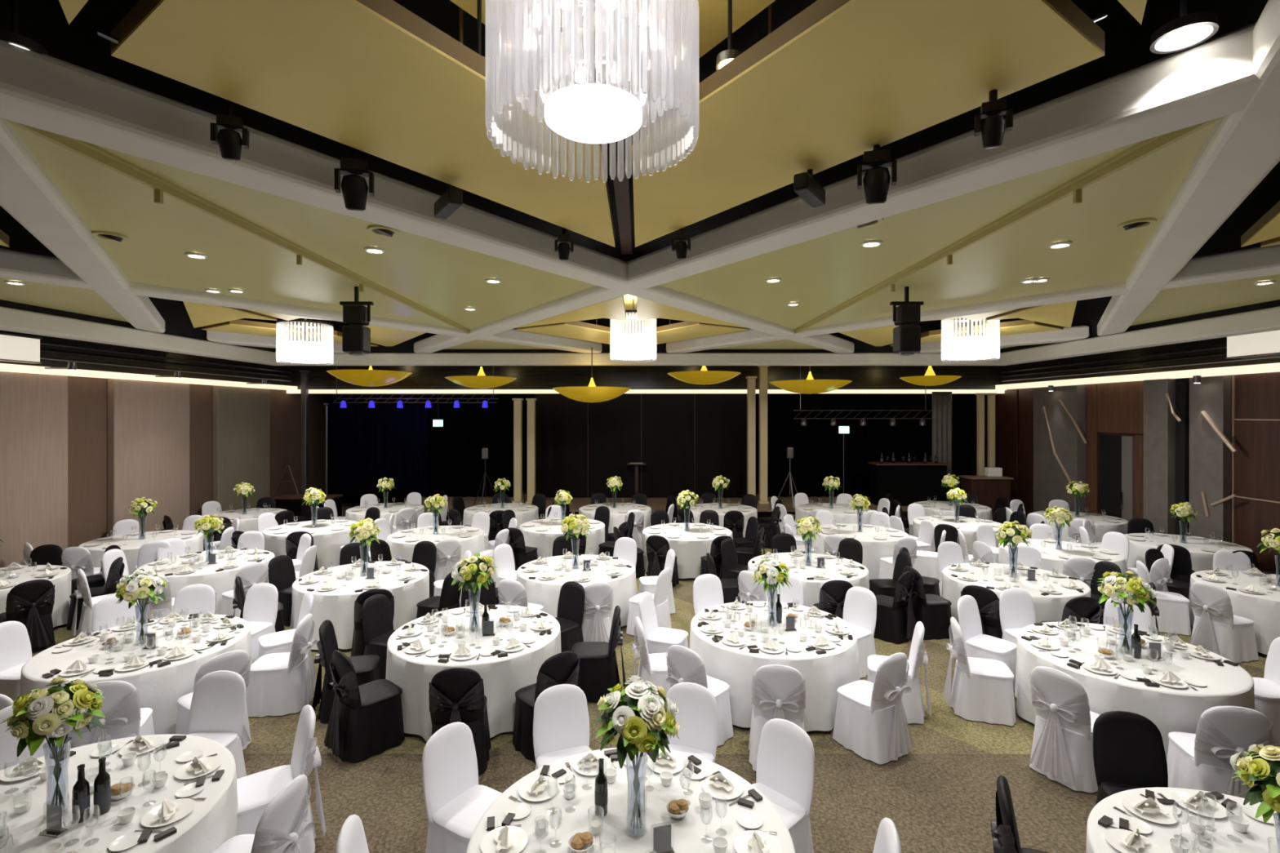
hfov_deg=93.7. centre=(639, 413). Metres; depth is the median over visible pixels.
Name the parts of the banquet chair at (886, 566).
seat, backrest, sash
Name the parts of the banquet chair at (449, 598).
seat, backrest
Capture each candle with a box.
[0,826,3,836]
[13,800,28,813]
[114,644,121,650]
[124,636,132,642]
[164,629,171,635]
[456,624,462,630]
[457,631,463,637]
[590,820,600,834]
[602,848,613,852]
[761,626,767,632]
[1098,645,1106,649]
[1107,638,1115,644]
[1124,654,1132,661]
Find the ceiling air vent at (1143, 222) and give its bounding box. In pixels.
[1116,217,1156,230]
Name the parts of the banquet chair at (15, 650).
seat, backrest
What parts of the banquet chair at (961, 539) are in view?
sash, backrest, seat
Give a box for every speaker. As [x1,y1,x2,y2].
[339,286,373,355]
[889,286,923,355]
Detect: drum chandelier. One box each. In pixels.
[275,318,333,364]
[610,298,655,360]
[941,318,996,361]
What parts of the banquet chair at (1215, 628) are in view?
sash, backrest, seat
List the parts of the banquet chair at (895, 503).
backrest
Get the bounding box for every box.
[41,672,53,678]
[49,668,61,674]
[49,748,68,759]
[59,751,75,761]
[97,669,112,674]
[98,672,113,676]
[137,828,152,844]
[143,620,154,623]
[148,659,162,665]
[154,826,177,842]
[156,661,170,667]
[163,741,179,750]
[168,735,186,741]
[187,615,198,619]
[189,613,199,616]
[195,776,205,787]
[207,641,217,647]
[211,769,224,781]
[220,640,227,645]
[224,615,235,617]
[236,623,244,628]
[397,644,402,650]
[402,625,408,630]
[402,642,410,647]
[437,658,448,662]
[438,654,448,657]
[487,816,494,831]
[488,606,497,609]
[490,649,500,656]
[497,653,507,657]
[501,813,515,826]
[539,613,547,616]
[539,631,546,635]
[540,764,549,776]
[551,768,566,778]
[604,748,617,756]
[610,755,617,760]
[686,764,701,773]
[688,755,701,765]
[711,637,719,642]
[713,635,723,639]
[737,797,754,808]
[747,644,757,648]
[747,788,762,802]
[749,648,759,653]
[805,646,815,651]
[815,649,826,654]
[825,615,833,619]
[827,613,836,617]
[848,635,853,639]
[984,466,1002,476]
[1021,635,1032,640]
[1029,635,1038,639]
[1034,622,1044,626]
[1066,662,1079,669]
[1068,659,1081,665]
[1074,622,1084,626]
[1097,815,1112,828]
[1119,817,1128,831]
[1136,677,1151,682]
[1138,632,1150,636]
[1144,682,1159,687]
[1145,789,1154,799]
[1156,798,1178,807]
[1204,791,1224,799]
[1214,660,1223,666]
[1221,798,1236,809]
[1223,660,1238,666]
[1226,586,1236,591]
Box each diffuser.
[280,341,329,363]
[544,83,642,143]
[613,334,653,359]
[945,335,995,359]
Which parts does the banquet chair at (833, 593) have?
sash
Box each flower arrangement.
[0,676,105,818]
[114,568,168,644]
[128,497,157,538]
[193,514,224,561]
[233,482,255,514]
[302,487,326,527]
[345,517,380,575]
[376,477,395,507]
[424,493,447,534]
[451,552,497,630]
[493,478,511,506]
[554,489,572,524]
[560,513,591,568]
[592,675,679,835]
[604,475,622,507]
[676,489,698,530]
[711,475,729,508]
[752,557,792,626]
[792,516,822,565]
[822,475,841,506]
[849,493,870,531]
[941,473,959,504]
[945,487,967,522]
[995,520,1032,578]
[1044,506,1073,549]
[1065,480,1089,516]
[1097,570,1156,653]
[1168,502,1197,542]
[1230,744,1279,852]
[1257,528,1279,586]
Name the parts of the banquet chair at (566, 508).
backrest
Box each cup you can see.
[38,765,54,780]
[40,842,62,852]
[87,654,99,663]
[98,633,109,640]
[116,806,135,824]
[120,751,137,766]
[123,653,134,662]
[134,623,144,631]
[151,773,168,788]
[156,646,167,655]
[168,619,177,626]
[191,619,200,626]
[191,634,201,642]
[201,624,211,631]
[426,623,434,631]
[428,635,436,643]
[441,615,448,622]
[457,640,466,648]
[479,608,484,615]
[492,637,500,645]
[513,613,520,620]
[519,623,526,631]
[533,818,549,836]
[563,783,576,799]
[604,768,617,783]
[659,771,672,786]
[697,791,711,808]
[712,836,728,852]
[723,620,731,627]
[725,611,733,618]
[737,628,744,636]
[746,605,753,612]
[761,634,769,642]
[799,633,807,641]
[803,612,810,619]
[814,624,822,632]
[1059,638,1068,646]
[1062,628,1072,636]
[1081,626,1090,634]
[1093,654,1104,661]
[1124,631,1133,639]
[1141,664,1152,674]
[1164,642,1174,650]
[1168,838,1190,852]
[1178,649,1190,658]
[1186,815,1207,834]
[1229,814,1249,832]
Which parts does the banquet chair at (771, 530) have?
seat, backrest, sash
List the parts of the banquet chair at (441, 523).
sash, backrest, seat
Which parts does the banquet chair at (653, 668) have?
sash, backrest, seat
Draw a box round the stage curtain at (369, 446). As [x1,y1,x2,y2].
[331,393,428,497]
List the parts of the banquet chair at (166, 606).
sash, seat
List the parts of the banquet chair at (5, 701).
backrest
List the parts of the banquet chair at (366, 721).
sash, backrest, seat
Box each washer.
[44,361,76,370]
[155,371,181,378]
[246,378,266,385]
[1048,385,1053,391]
[1192,375,1201,383]
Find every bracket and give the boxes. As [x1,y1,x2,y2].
[97,30,118,44]
[1090,11,1107,22]
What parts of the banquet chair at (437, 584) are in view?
seat, backrest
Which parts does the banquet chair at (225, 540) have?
backrest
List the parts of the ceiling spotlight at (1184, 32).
stem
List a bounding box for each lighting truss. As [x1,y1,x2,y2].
[333,365,498,408]
[793,365,932,426]
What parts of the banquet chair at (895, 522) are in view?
backrest, seat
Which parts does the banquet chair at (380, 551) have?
backrest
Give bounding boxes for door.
[1099,435,1121,518]
[1120,435,1134,521]
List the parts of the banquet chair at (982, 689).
sash, backrest, seat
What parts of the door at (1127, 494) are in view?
handle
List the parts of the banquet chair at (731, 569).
backrest, seat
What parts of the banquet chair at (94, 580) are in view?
seat, backrest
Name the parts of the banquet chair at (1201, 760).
seat, backrest, sash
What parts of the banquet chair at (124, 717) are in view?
sash, seat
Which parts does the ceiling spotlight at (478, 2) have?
stem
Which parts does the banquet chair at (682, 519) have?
sash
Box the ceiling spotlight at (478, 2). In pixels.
[476,0,491,62]
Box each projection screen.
[0,332,42,363]
[1224,329,1279,358]
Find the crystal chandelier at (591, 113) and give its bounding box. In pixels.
[485,0,698,182]
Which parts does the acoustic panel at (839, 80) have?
panel frame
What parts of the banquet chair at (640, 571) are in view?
backrest, seat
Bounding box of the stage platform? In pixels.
[421,490,907,520]
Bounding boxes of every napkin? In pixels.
[0,579,9,586]
[7,562,22,568]
[12,756,48,774]
[40,568,52,575]
[44,562,54,568]
[65,659,88,671]
[70,631,92,642]
[119,618,139,627]
[122,655,146,666]
[128,734,155,750]
[151,564,159,570]
[151,799,181,824]
[153,556,164,563]
[163,612,182,620]
[165,645,187,657]
[179,565,193,573]
[183,549,196,555]
[186,756,212,774]
[200,611,217,619]
[213,628,227,639]
[220,617,235,625]
[224,546,235,551]
[224,560,236,567]
[251,553,261,559]
[303,575,314,582]
[315,566,328,573]
[321,581,333,589]
[355,559,366,564]
[365,579,377,586]
[390,557,399,563]
[401,571,412,578]
[404,624,415,635]
[409,639,425,650]
[410,563,418,569]
[419,613,435,621]
[453,645,471,656]
[471,601,484,608]
[493,825,515,851]
[505,637,520,648]
[524,606,533,615]
[525,775,552,795]
[526,564,534,571]
[534,556,544,562]
[537,618,546,628]
[541,571,551,578]
[564,551,574,556]
[577,573,588,580]
[577,753,599,768]
[597,552,608,557]
[611,566,620,573]
[617,558,624,564]
[653,751,678,767]
[705,608,716,617]
[706,621,717,631]
[708,773,735,791]
[724,631,741,643]
[729,599,742,607]
[747,831,768,852]
[762,639,778,650]
[763,551,773,556]
[768,598,782,604]
[792,548,802,554]
[807,605,821,613]
[812,635,830,645]
[813,570,825,577]
[824,551,832,557]
[831,622,844,632]
[844,567,853,573]
[848,559,857,565]
[953,563,964,569]
[960,572,973,579]
[973,559,984,564]
[999,581,1012,588]
[1012,561,1025,567]
[1037,635,1050,646]
[1038,622,1049,631]
[1044,584,1056,591]
[1053,568,1062,577]
[1057,618,1075,626]
[1064,579,1078,586]
[1089,658,1111,671]
[1111,622,1130,631]
[1117,829,1150,852]
[1129,797,1167,814]
[1156,671,1182,684]
[1165,635,1187,645]
[1179,791,1217,808]
[1191,644,1213,657]
[1206,573,1220,581]
[1209,567,1223,573]
[1243,584,1259,592]
[1247,567,1263,573]
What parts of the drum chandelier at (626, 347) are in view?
ring frame, stem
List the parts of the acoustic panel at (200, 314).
panel frame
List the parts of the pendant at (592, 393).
dish, stem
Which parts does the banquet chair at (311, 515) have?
backrest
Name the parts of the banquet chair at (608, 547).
seat, backrest, sash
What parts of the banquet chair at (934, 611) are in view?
sash, backrest, seat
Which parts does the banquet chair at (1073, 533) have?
sash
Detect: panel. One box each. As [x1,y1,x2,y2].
[0,229,8,247]
[0,372,67,568]
[58,0,88,24]
[107,379,189,537]
[111,0,615,247]
[182,301,276,328]
[201,319,377,346]
[212,386,270,511]
[246,309,331,320]
[364,324,426,346]
[449,0,775,100]
[515,295,626,328]
[516,319,628,344]
[623,294,636,314]
[631,0,1104,247]
[636,297,746,328]
[637,319,748,345]
[658,121,1216,329]
[839,324,899,346]
[889,318,1063,346]
[922,308,1017,321]
[986,301,1076,328]
[998,389,1018,501]
[1018,388,1033,518]
[1086,384,1097,513]
[1097,381,1143,434]
[1117,0,1146,24]
[1134,435,1143,518]
[1235,373,1279,419]
[1235,420,1279,502]
[1235,497,1279,573]
[1240,200,1279,247]
[1260,236,1279,247]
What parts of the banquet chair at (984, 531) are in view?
backrest, seat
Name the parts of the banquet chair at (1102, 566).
seat, backrest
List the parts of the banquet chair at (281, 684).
seat, backrest, sash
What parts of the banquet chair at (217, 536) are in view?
sash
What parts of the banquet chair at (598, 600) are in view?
backrest, sash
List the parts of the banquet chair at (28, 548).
sash, backrest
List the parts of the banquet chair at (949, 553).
backrest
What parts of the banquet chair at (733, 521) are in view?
sash, backrest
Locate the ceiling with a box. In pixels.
[0,0,1279,262]
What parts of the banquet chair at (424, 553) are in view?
backrest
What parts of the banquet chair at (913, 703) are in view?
seat, backrest, sash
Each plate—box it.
[0,583,16,588]
[0,758,54,782]
[2,565,26,569]
[35,572,58,577]
[37,565,60,570]
[52,646,72,653]
[58,664,97,675]
[62,635,96,645]
[79,849,105,852]
[84,542,102,546]
[90,744,119,756]
[93,631,111,636]
[93,666,115,673]
[95,537,112,540]
[108,831,142,851]
[111,622,140,631]
[115,659,150,671]
[119,736,165,755]
[127,532,144,534]
[140,798,195,827]
[143,567,165,571]
[144,621,156,625]
[148,560,168,564]
[153,657,173,662]
[159,529,175,532]
[159,615,186,623]
[162,649,195,660]
[173,756,222,779]
[175,569,196,573]
[175,782,204,797]
[176,535,191,538]
[176,749,203,762]
[179,553,198,556]
[181,531,197,534]
[182,616,197,621]
[193,644,211,649]
[195,614,222,622]
[206,632,235,641]
[209,618,222,622]
[213,620,240,628]
[218,564,239,568]
[220,548,238,552]
[221,627,235,632]
[247,550,265,554]
[247,556,265,560]
[268,527,282,529]
[272,530,287,533]
[285,522,299,524]
[298,578,319,583]
[312,569,332,573]
[315,585,337,591]
[330,527,344,530]
[335,520,348,522]
[351,562,368,566]
[360,583,381,589]
[385,560,403,564]
[391,534,404,537]
[396,575,416,580]
[396,627,422,636]
[400,529,413,532]
[401,637,416,643]
[404,538,418,542]
[404,566,422,570]
[404,643,431,653]
[413,624,422,628]
[415,616,439,623]
[425,649,441,656]
[426,525,439,528]
[434,537,445,541]
[450,649,477,660]
[451,525,464,528]
[451,609,464,613]
[458,534,471,537]
[466,528,479,531]
[466,605,488,612]
[480,649,494,656]
[480,826,528,852]
[498,642,524,652]
[505,802,531,819]
[507,608,519,612]
[517,608,538,616]
[518,776,559,801]
[520,637,535,643]
[521,568,538,572]
[522,524,534,526]
[529,622,553,630]
[531,520,542,522]
[531,560,547,564]
[532,617,545,622]
[535,528,548,531]
[537,574,555,580]
[550,768,573,782]
[551,517,562,519]
[560,554,576,558]
[573,577,591,582]
[573,753,611,775]
[595,555,611,559]
[606,570,623,575]
[613,561,629,565]
[623,755,644,767]
[647,751,685,773]
[648,526,661,528]
[648,530,660,533]
[666,534,679,537]
[667,522,679,525]
[684,765,706,779]
[693,523,706,525]
[696,535,709,537]
[700,612,722,619]
[700,624,724,633]
[702,774,742,799]
[704,620,715,624]
[712,526,724,529]
[713,532,726,534]
[715,633,728,639]
[716,607,728,612]
[721,636,746,645]
[725,602,746,609]
[733,830,782,852]
[737,811,763,828]
[746,643,759,648]
[752,602,764,606]
[758,643,784,653]
[760,555,775,559]
[766,602,786,608]
[786,645,801,652]
[788,551,804,555]
[791,606,804,610]
[803,609,825,616]
[809,639,835,648]
[811,574,829,578]
[819,525,831,528]
[819,555,835,558]
[822,531,835,533]
[825,621,839,625]
[825,626,849,634]
[826,635,840,641]
[835,523,847,525]
[840,570,858,575]
[841,535,854,537]
[844,562,861,567]
[861,524,874,526]
[873,536,888,539]
[886,528,899,531]
[889,533,903,537]
[917,517,929,519]
[932,515,943,517]
[948,566,968,571]
[957,575,977,581]
[970,562,989,566]
[980,520,993,522]
[995,585,1014,590]
[1010,564,1029,568]
[1029,640,1059,649]
[1030,626,1058,634]
[1031,633,1048,638]
[1039,587,1062,594]
[1042,539,1057,542]
[1045,572,1066,577]
[1049,650,1068,657]
[1052,622,1079,630]
[1057,555,1075,559]
[1060,583,1083,588]
[1080,544,1097,547]
[1082,662,1116,675]
[1087,625,1104,630]
[1091,555,1111,559]
[1099,550,1118,554]
[1104,828,1164,852]
[1106,520,1119,522]
[1106,626,1133,634]
[1118,815,1151,834]
[1120,672,1141,679]
[1121,795,1178,824]
[1127,533,1144,536]
[1128,537,1145,541]
[1142,635,1161,639]
[1149,675,1187,688]
[1151,533,1168,535]
[1154,799,1181,815]
[1161,640,1195,649]
[1170,790,1228,817]
[1183,679,1206,686]
[1186,648,1221,660]
[1187,536,1205,538]
[1200,548,1218,551]
[1200,577,1225,582]
[1204,570,1227,575]
[1217,542,1237,545]
[1224,547,1244,551]
[1238,588,1265,594]
[1241,570,1265,575]
[1242,806,1278,823]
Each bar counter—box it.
[867,462,949,506]
[958,475,1013,513]
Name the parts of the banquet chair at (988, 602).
sash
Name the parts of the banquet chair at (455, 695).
sash, backrest, seat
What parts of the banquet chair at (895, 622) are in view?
seat, backrest, sash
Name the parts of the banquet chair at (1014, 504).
backrest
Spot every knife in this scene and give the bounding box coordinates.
[133,830,163,833]
[154,740,173,754]
[183,775,213,785]
[485,824,521,830]
[607,755,617,768]
[728,794,751,806]
[1107,825,1147,837]
[1213,799,1235,815]
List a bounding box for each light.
[4,280,26,284]
[185,252,208,258]
[204,288,222,293]
[210,98,248,160]
[227,288,245,293]
[334,146,374,211]
[364,246,385,253]
[463,306,476,310]
[484,278,501,283]
[554,226,573,260]
[671,227,690,258]
[765,277,781,282]
[786,302,799,306]
[857,144,897,204]
[860,239,882,247]
[974,88,1013,149]
[1020,278,1039,283]
[1031,277,1049,282]
[1048,240,1072,248]
[1253,280,1275,284]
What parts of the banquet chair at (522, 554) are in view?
backrest, sash, seat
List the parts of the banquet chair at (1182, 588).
backrest, seat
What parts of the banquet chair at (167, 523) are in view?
sash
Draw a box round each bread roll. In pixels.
[106,637,115,641]
[107,640,116,644]
[111,782,121,794]
[111,783,127,794]
[121,782,133,793]
[181,627,189,631]
[182,630,191,634]
[442,626,449,631]
[499,617,505,622]
[570,836,583,849]
[572,832,582,839]
[579,831,593,844]
[668,800,677,806]
[668,803,680,814]
[675,799,688,810]
[744,622,751,626]
[1097,648,1106,654]
[1104,648,1113,654]
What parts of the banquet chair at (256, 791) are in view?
seat, backrest, sash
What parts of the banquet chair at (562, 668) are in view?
seat, backrest, sash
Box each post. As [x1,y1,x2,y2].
[298,370,310,494]
[323,403,329,494]
[974,393,986,475]
[986,393,997,466]
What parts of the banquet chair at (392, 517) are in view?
backrest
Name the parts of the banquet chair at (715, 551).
seat, sash, backrest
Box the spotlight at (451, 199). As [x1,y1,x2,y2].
[434,32,462,219]
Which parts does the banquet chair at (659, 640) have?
backrest, seat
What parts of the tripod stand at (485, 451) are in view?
leg, leg, leg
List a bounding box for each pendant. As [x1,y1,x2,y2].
[326,365,412,386]
[444,365,516,388]
[552,347,631,402]
[667,365,740,384]
[768,365,851,394]
[899,365,961,386]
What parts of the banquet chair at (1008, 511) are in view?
backrest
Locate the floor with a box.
[31,503,1267,852]
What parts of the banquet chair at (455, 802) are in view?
backrest, seat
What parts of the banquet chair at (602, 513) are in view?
backrest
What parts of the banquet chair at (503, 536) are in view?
seat, backrest, sash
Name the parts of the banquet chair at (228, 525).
backrest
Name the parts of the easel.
leg, leg, leg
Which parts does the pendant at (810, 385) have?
dish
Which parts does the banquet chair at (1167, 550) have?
seat, backrest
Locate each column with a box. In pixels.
[512,398,523,503]
[525,398,537,503]
[746,376,756,496]
[757,365,768,503]
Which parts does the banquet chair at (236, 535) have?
sash, backrest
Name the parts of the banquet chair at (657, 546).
sash, backrest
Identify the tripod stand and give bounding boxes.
[473,448,496,505]
[777,447,797,508]
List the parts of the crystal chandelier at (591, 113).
crystal rod, crystal rod, crystal rod, crystal rod, crystal rod, crystal rod, crystal rod, crystal rod, crystal rod, crystal rod, crystal rod, crystal rod, crystal rod, crystal rod, crystal rod, crystal rod, crystal rod, crystal rod, crystal rod, crystal rod, crystal rod, crystal rod, crystal rod, crystal rod, bulb, crystal rod, crystal rod, crystal rod, bulb, crystal rod, crystal rod, crystal rod, crystal rod, bulb, crystal rod, crystal rod, bulb, crystal rod, crystal rod, crystal rod, crystal rod, crystal rod, crystal rod, bulb, crystal rod, crystal rod, crystal rod, crystal rod, crystal rod, bulb, crystal rod, spider frame, ring frame, ring frame, ring frame, bulb, crystal rod, crystal rod, bulb, crystal rod, bulb, crystal rod, crystal rod, crystal rod, crystal rod, crystal rod, crystal rod, crystal rod, crystal rod, crystal rod, bulb, crystal rod, bulb, crystal rod, crystal rod, crystal rod, crystal rod, crystal rod, crystal rod, crystal rod, bulb, crystal rod, crystal rod, crystal rod, crystal rod, crystal rod, crystal rod, crystal rod, crystal rod, crystal rod, crystal rod, crystal rod, crystal rod, crystal rod, crystal rod, crystal rod, crystal rod, crystal rod, crystal rod, crystal rod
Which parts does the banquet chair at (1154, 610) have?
seat, backrest, sash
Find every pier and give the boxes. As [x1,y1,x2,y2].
[1033,385,1087,512]
[1143,378,1181,534]
[1175,377,1189,536]
[1189,375,1237,542]
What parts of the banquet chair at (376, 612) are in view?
backrest, seat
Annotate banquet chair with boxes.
[0,579,55,653]
[0,621,31,701]
[0,693,66,749]
[0,705,65,770]
[20,542,33,565]
[27,544,62,565]
[61,546,100,584]
[66,556,124,629]
[70,680,154,747]
[71,545,120,594]
[71,568,116,635]
[92,595,141,632]
[99,548,134,586]
[112,519,141,536]
[134,540,169,571]
[139,574,174,619]
[156,537,186,559]
[160,515,173,530]
[173,583,216,615]
[175,650,251,750]
[182,515,204,551]
[187,671,246,779]
[201,501,222,515]
[203,526,234,551]
[205,518,239,550]
[207,516,231,542]
[213,774,314,852]
[220,562,268,617]
[225,522,232,547]
[231,530,271,551]
[232,576,284,631]
[236,530,264,550]
[236,704,326,852]
[242,582,278,663]
[245,613,317,717]
[256,497,275,508]
[257,512,278,533]
[257,591,313,658]
[267,555,295,626]
[275,510,293,524]
[285,531,318,571]
[292,533,311,571]
[293,500,311,522]
[294,545,316,580]
[297,503,318,522]
[311,506,333,520]
[311,619,380,723]
[324,499,345,519]
[324,649,404,762]
[335,814,368,852]
[338,537,373,565]
[339,542,369,565]
[349,532,371,561]
[351,588,394,656]
[360,493,377,506]
[361,594,395,679]
[364,506,380,520]
[369,539,407,561]
[373,513,394,539]
[373,518,391,542]
[391,507,416,533]
[405,492,421,504]
[411,541,436,597]
[416,571,462,618]
[417,512,439,528]
[422,721,502,852]
[428,667,491,774]
[433,550,471,605]
[434,538,461,581]
[435,510,449,525]
[440,501,448,521]
[447,508,471,526]
[452,496,465,523]
[460,581,496,607]
[471,511,489,551]
[479,528,511,582]
[488,510,503,541]
[488,517,516,550]
[492,493,508,503]
[493,543,516,587]
[495,587,498,604]
[497,578,543,611]
[502,509,515,529]
[507,527,537,570]
[512,651,579,764]
[531,493,546,519]
[533,684,591,769]
[545,505,564,519]
[546,504,556,517]
[552,535,577,556]
[555,581,585,652]
[563,503,576,517]
[564,531,586,554]
[571,605,626,702]
[582,582,613,642]
[591,492,606,504]
[594,506,609,542]
[598,521,631,556]
[608,512,635,542]
[613,526,644,577]
[613,537,637,593]
[624,509,644,549]
[626,567,671,635]
[631,493,647,506]
[631,616,670,697]
[637,591,688,675]
[639,549,675,613]
[645,535,679,586]
[649,503,674,524]
[650,509,669,526]
[664,682,718,762]
[665,497,673,523]
[666,495,678,523]
[666,644,733,746]
[677,507,694,523]
[693,573,724,615]
[699,510,719,525]
[700,492,716,503]
[700,535,732,579]
[706,552,741,604]
[720,537,747,579]
[723,511,744,537]
[733,516,759,548]
[736,526,766,565]
[737,570,768,601]
[741,493,756,508]
[748,664,805,771]
[751,718,814,852]
[758,499,782,524]
[758,506,782,548]
[768,573,803,605]
[770,496,794,519]
[771,533,796,553]
[775,503,801,536]
[782,514,813,546]
[783,524,816,553]
[794,493,808,506]
[808,509,822,537]
[813,580,853,618]
[815,510,834,525]
[823,534,844,556]
[832,652,915,764]
[835,493,852,504]
[837,537,862,564]
[842,586,876,678]
[861,510,877,524]
[866,621,931,724]
[869,511,889,528]
[869,551,912,597]
[872,817,901,852]
[873,571,915,644]
[876,497,889,514]
[878,537,917,579]
[882,506,909,535]
[885,493,907,516]
[889,515,917,540]
[891,499,909,528]
[894,505,901,519]
[899,546,940,596]
[902,565,951,639]
[907,503,925,535]
[914,529,946,580]
[915,519,934,551]
[933,524,958,552]
[937,541,964,596]
[942,617,1016,726]
[955,504,977,518]
[956,530,973,563]
[957,595,1017,691]
[960,585,1002,639]
[961,493,978,504]
[971,541,995,563]
[975,523,998,563]
[991,497,1008,517]
[991,775,1048,852]
[992,507,1006,524]
[999,587,1035,652]
[1004,506,1027,538]
[1008,511,1026,525]
[1008,545,1042,569]
[1009,499,1026,526]
[1017,503,1023,512]
[1026,512,1059,540]
[1028,666,1099,793]
[1029,523,1055,540]
[1040,596,1101,624]
[1048,499,1069,511]
[1062,557,1096,587]
[1067,518,1095,543]
[1079,526,1091,544]
[1082,519,1101,546]
[1090,560,1121,624]
[1093,711,1168,804]
[1100,582,1159,635]
[1101,531,1128,575]
[1103,598,1152,633]
[1126,544,1173,578]
[1127,518,1154,533]
[1136,560,1191,635]
[1145,548,1190,599]
[1149,558,1172,591]
[1156,544,1195,582]
[1166,706,1273,798]
[1188,581,1258,662]
[1213,549,1251,571]
[1232,550,1257,568]
[1252,637,1279,745]
[1259,743,1279,802]
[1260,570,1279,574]
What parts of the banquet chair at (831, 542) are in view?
sash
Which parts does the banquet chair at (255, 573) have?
seat, backrest, sash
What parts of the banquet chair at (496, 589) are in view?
seat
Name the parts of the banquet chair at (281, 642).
seat, backrest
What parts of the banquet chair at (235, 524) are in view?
seat, backrest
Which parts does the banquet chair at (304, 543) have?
seat, backrest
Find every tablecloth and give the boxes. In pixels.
[0,564,71,627]
[0,734,238,852]
[19,614,252,749]
[78,529,203,575]
[134,549,275,614]
[201,508,286,551]
[262,520,358,570]
[289,560,429,649]
[345,502,424,528]
[385,604,561,742]
[386,525,484,561]
[462,502,538,528]
[466,747,795,852]
[515,554,636,626]
[519,517,604,559]
[578,502,651,533]
[641,523,733,578]
[686,502,757,537]
[688,600,860,732]
[747,552,869,607]
[795,502,870,524]
[812,524,909,579]
[911,515,1001,555]
[912,501,992,520]
[941,562,1090,623]
[998,538,1125,574]
[1014,622,1254,758]
[1033,511,1128,542]
[1085,787,1279,852]
[1124,533,1253,572]
[1188,569,1279,654]
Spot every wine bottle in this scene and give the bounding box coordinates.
[71,764,89,823]
[93,757,111,815]
[481,604,488,634]
[595,758,608,817]
[774,594,782,623]
[880,452,883,463]
[892,452,894,462]
[907,452,911,463]
[924,452,926,463]
[934,452,937,462]
[1130,624,1141,658]
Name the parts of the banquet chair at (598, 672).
seat, backrest, sash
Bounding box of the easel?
[272,465,298,494]
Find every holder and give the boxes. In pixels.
[39,804,69,837]
[141,633,159,649]
[207,554,217,564]
[364,568,375,579]
[482,621,495,636]
[582,560,591,571]
[648,824,674,852]
[783,616,796,631]
[816,557,825,568]
[1025,569,1037,581]
[1145,642,1164,660]
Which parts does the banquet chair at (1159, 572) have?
sash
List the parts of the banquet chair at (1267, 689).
seat, backrest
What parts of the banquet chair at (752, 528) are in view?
seat, backrest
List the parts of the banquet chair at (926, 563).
seat, backrest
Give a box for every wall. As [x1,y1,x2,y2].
[0,371,325,547]
[325,393,959,503]
[534,393,746,497]
[864,393,971,497]
[971,372,1279,513]
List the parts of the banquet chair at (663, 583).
seat, backrest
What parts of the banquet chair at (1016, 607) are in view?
seat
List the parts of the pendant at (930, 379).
dish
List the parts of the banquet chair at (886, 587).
seat, backrest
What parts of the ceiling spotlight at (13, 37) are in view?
stem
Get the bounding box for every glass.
[0,567,8,576]
[0,812,7,836]
[10,787,32,816]
[22,759,38,788]
[62,805,80,839]
[82,806,100,841]
[89,782,93,792]
[111,641,124,650]
[118,777,133,800]
[123,631,134,642]
[162,627,173,635]
[454,619,463,630]
[456,625,465,637]
[546,779,558,807]
[549,808,562,843]
[564,777,576,806]
[587,811,604,834]
[599,837,616,852]
[632,787,647,810]
[679,772,691,791]
[699,804,712,839]
[715,799,727,833]
[749,616,757,625]
[760,621,768,632]
[1096,640,1107,649]
[1106,631,1117,644]
[1122,648,1134,661]
[1172,804,1189,836]
[1178,835,1197,852]
[1195,833,1213,852]
[1197,807,1214,830]
[1200,794,1217,814]
[1262,573,1271,582]
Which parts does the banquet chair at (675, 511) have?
backrest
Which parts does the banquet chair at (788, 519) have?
backrest, seat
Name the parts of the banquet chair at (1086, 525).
backrest, seat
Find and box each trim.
[0,40,853,352]
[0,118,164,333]
[0,217,278,352]
[0,248,601,352]
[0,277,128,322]
[0,306,279,364]
[0,329,292,386]
[0,363,297,390]
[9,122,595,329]
[40,342,291,373]
[40,348,292,377]
[40,356,291,381]
[206,330,344,352]
[271,352,1008,365]
[278,312,1001,352]
[286,389,1006,393]
[292,365,1000,389]
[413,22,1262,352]
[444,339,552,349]
[666,244,1279,352]
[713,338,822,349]
[919,325,1088,352]
[995,346,1014,349]
[995,362,1279,389]
[1000,306,1279,364]
[1000,337,1279,384]
[1000,351,1226,377]
[1001,226,1279,352]
[1001,346,1226,373]
[1001,355,1279,381]
[1097,0,1279,336]
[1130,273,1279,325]
[1231,375,1235,543]
[1234,418,1279,420]
[1235,496,1279,503]
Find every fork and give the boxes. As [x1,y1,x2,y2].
[112,739,133,754]
[176,797,206,800]
[508,795,531,807]
[564,762,574,777]
[698,770,720,782]
[744,829,777,835]
[1112,806,1132,817]
[1157,793,1182,813]
[1276,812,1279,826]
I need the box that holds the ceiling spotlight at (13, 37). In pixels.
[0,0,48,54]
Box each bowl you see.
[7,573,21,577]
[62,805,80,828]
[82,806,100,827]
[100,640,119,648]
[111,782,136,800]
[175,630,192,638]
[180,559,191,564]
[226,555,237,559]
[335,573,346,578]
[381,568,391,573]
[441,628,455,635]
[497,619,511,626]
[549,808,562,829]
[553,565,563,570]
[564,777,576,796]
[567,831,594,852]
[591,560,599,565]
[665,800,689,819]
[699,804,712,825]
[742,623,755,631]
[786,563,795,568]
[992,575,1004,580]
[1017,570,1027,575]
[1097,649,1115,658]
[1128,639,1146,647]
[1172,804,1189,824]
[1262,584,1277,590]
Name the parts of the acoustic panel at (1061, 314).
panel frame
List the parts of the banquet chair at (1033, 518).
backrest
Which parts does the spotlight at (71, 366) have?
arm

